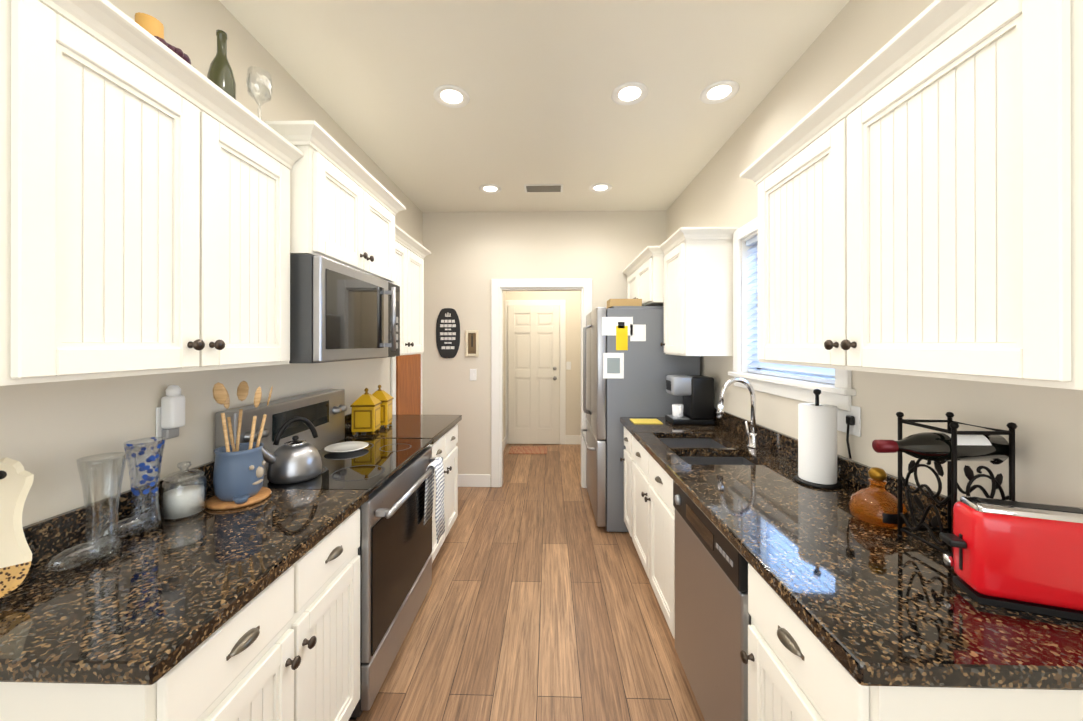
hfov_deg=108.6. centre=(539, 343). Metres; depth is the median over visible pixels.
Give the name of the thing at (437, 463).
tea towel
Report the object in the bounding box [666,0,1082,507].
wall
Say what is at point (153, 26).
candle
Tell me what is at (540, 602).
floor
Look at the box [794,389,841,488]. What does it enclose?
paper towel holder
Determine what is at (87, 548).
boot
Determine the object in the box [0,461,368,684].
countertop
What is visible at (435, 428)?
countertop
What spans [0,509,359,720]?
base cabinet
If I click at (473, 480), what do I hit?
baseboard
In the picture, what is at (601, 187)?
recessed light
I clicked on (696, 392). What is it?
coffee maker
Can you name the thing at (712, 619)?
dishwasher
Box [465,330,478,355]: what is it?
frame
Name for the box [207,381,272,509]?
utensil crock
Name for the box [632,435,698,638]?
base cabinet
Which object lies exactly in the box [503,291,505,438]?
wall
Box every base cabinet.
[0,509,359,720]
[427,424,457,562]
[620,427,633,536]
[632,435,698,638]
[740,563,1082,720]
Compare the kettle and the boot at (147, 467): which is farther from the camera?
the kettle
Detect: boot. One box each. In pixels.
[43,452,126,572]
[99,437,165,540]
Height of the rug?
0.011 m
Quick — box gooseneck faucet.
[716,378,759,447]
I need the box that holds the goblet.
[246,66,272,118]
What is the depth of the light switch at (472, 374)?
4.03 m
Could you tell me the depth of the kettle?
1.60 m
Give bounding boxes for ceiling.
[219,0,849,211]
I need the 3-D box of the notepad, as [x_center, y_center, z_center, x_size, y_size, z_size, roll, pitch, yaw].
[0.769,0.562,2.822,0.200,0.006,0.160,0,0,1]
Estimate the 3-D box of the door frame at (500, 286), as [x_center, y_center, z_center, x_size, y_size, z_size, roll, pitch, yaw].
[0.020,0.408,4.072,1.040,2.150,0.141,0,0,1]
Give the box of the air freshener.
[156,385,184,441]
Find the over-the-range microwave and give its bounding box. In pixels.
[289,254,399,362]
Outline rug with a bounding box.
[508,446,546,453]
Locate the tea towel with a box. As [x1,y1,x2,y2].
[424,457,444,543]
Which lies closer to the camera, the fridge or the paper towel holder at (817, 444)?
the paper towel holder at (817, 444)
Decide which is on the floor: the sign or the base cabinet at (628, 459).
the base cabinet at (628, 459)
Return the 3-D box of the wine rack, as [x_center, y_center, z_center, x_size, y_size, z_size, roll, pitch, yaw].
[1.031,0.379,1.046,0.306,0.367,0.168,0,0,1]
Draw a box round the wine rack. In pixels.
[872,412,1017,569]
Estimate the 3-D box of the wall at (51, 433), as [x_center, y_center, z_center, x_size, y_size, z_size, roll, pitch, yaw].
[-1.375,0.053,0.866,0.150,2.850,6.620,0,0,1]
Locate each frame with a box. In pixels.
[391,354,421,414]
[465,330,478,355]
[491,279,591,487]
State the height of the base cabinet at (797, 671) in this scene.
0.874 m
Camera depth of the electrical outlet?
1.53 m
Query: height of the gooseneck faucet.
0.378 m
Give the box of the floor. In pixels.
[348,444,704,720]
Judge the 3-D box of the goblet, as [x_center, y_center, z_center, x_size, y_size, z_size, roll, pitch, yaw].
[-0.992,-0.851,1.378,0.076,0.215,0.076,0,0,1]
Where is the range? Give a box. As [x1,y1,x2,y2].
[215,389,442,719]
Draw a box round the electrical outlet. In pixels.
[837,405,860,458]
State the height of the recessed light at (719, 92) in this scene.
0.009 m
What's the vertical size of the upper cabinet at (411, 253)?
0.821 m
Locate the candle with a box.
[135,12,194,67]
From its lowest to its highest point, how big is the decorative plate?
0.020 m
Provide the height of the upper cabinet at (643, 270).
0.421 m
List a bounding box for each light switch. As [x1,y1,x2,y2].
[470,369,475,380]
[566,362,570,369]
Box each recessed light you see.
[433,85,469,107]
[479,184,501,193]
[589,183,611,192]
[611,82,647,104]
[700,80,738,103]
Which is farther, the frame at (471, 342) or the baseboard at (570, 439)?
the baseboard at (570, 439)
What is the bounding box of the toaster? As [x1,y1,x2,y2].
[939,496,1082,620]
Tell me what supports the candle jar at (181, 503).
on the countertop at (151, 608)
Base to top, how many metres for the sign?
0.520 m
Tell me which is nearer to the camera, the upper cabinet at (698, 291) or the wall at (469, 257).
the upper cabinet at (698, 291)
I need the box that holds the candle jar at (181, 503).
[160,461,206,521]
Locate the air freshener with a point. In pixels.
(170, 416)
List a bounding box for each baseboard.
[458,474,489,486]
[503,435,506,450]
[566,435,580,443]
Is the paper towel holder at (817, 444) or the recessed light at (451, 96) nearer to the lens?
the paper towel holder at (817, 444)
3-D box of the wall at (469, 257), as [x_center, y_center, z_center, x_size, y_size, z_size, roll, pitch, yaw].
[0.040,0.058,4.082,2.520,2.850,0.120,0,0,1]
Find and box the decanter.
[849,467,908,528]
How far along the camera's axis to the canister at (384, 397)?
2.59 m
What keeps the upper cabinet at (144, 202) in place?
attached to the wall at (51, 433)
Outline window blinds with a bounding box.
[746,235,834,383]
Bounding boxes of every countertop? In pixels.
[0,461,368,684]
[345,413,461,443]
[620,407,1082,689]
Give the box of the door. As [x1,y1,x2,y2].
[505,300,565,443]
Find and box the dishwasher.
[673,480,750,720]
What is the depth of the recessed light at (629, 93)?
2.13 m
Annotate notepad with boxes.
[630,419,662,423]
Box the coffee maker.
[665,375,714,424]
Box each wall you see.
[0,0,422,526]
[423,210,665,486]
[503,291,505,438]
[506,291,580,434]
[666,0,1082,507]
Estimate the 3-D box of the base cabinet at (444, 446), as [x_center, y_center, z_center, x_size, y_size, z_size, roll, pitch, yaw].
[-0.937,1.044,2.715,0.630,0.874,0.757,0,0,1]
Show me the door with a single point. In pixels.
(535, 371)
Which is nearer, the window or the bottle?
the bottle
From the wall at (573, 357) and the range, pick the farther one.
the wall at (573, 357)
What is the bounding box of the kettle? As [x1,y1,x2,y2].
[262,416,321,483]
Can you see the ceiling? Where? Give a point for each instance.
(538, 81)
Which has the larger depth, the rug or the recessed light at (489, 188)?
the rug
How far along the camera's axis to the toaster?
0.82 m
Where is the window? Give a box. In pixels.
[728,217,855,410]
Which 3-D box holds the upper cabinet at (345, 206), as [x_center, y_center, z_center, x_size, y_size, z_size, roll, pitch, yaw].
[-1.052,-0.594,1.929,0.438,0.484,0.930,0,0,1]
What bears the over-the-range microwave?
attached to the upper cabinet at (345, 206)
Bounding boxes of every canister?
[350,388,381,435]
[372,385,393,427]
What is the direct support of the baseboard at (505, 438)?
attached to the wall at (504, 295)
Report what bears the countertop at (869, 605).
on the base cabinet at (653, 523)
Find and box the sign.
[436,308,459,357]
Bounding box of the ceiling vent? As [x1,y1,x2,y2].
[524,184,562,192]
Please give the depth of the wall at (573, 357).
5.76 m
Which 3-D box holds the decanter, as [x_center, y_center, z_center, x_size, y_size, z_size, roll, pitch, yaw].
[1.076,0.478,1.239,0.145,0.168,0.145,0,0,1]
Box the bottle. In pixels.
[207,30,235,99]
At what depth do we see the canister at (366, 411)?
2.38 m
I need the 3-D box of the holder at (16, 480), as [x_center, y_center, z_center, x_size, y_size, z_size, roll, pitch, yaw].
[-1.248,0.418,0.859,0.124,0.301,0.104,-17,-14,-3]
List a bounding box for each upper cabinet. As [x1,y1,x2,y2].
[0,0,302,385]
[263,120,405,282]
[393,224,430,355]
[622,246,663,305]
[660,227,737,355]
[740,0,1082,389]
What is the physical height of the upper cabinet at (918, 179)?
0.821 m
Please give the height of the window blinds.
0.813 m
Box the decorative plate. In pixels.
[324,441,368,452]
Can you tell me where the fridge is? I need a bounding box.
[581,299,699,531]
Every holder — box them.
[0,457,33,597]
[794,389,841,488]
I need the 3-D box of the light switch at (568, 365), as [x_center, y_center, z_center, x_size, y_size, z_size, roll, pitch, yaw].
[0.427,0.326,5.755,0.070,0.120,0.013,0,0,1]
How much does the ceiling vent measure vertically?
0.010 m

